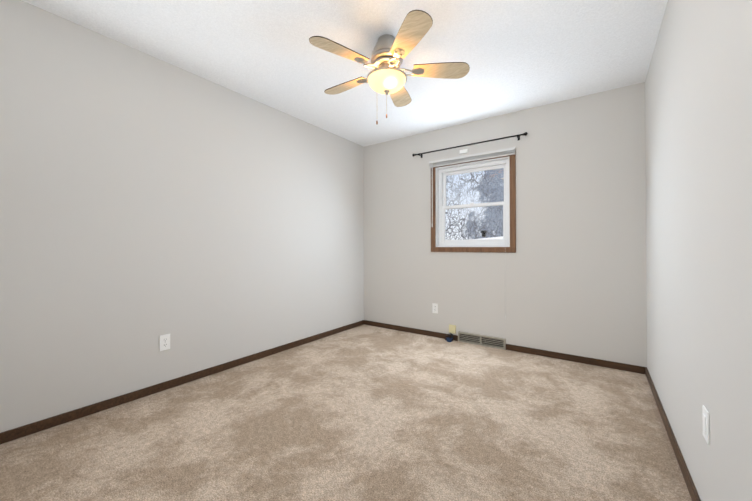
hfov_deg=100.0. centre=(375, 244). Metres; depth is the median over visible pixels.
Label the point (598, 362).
baseboard
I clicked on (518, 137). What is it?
curtain rod
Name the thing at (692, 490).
baseboard
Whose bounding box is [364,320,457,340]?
baseboard
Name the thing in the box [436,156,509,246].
window frame
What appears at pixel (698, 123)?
wall
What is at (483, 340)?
air vent
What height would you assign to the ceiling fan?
0.566 m
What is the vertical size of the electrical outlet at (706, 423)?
0.115 m
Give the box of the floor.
[0,324,691,500]
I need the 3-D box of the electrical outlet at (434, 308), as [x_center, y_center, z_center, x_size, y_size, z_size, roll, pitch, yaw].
[0.696,0.757,3.713,0.070,0.115,0.009,0,-1,35]
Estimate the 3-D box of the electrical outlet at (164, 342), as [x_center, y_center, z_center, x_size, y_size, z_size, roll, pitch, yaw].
[-1.564,0.729,2.339,0.009,0.115,0.070,0,-1,35]
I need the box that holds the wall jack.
[445,325,455,341]
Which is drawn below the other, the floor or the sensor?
the floor
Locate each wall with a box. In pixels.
[0,0,363,432]
[364,82,646,366]
[645,0,751,500]
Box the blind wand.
[432,163,432,226]
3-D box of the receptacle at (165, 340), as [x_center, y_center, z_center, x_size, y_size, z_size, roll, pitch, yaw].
[-1.562,0.729,2.337,0.002,0.066,0.033,0,-1,35]
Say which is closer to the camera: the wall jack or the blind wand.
the wall jack
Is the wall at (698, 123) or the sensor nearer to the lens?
the wall at (698, 123)
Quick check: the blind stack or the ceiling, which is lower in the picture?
the blind stack
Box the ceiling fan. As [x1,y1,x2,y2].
[309,10,469,124]
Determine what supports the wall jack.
attached to the wall at (568, 276)
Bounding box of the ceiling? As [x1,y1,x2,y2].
[22,0,667,146]
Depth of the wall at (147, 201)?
2.24 m
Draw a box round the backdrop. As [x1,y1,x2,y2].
[445,168,503,239]
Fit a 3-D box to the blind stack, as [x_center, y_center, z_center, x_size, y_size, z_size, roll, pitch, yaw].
[1.021,-0.942,3.461,0.950,0.070,0.036,0,-1,35]
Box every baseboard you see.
[0,320,363,443]
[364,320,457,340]
[506,344,644,373]
[645,367,700,500]
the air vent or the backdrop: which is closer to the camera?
the air vent
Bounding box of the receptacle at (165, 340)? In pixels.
[163,338,167,346]
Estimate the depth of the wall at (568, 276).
3.08 m
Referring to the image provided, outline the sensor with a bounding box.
[460,149,467,153]
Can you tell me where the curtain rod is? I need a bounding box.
[412,132,527,157]
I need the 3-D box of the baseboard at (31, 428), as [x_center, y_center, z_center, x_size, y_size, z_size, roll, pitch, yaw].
[-1.286,1.053,2.727,0.013,0.060,3.900,0,-1,35]
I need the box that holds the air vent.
[458,331,505,349]
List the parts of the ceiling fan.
blade, blade, motor, lamp shade, blade, blade, blade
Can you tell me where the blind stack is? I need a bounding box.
[429,147,515,167]
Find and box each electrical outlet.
[160,334,169,350]
[432,303,437,313]
[702,405,709,443]

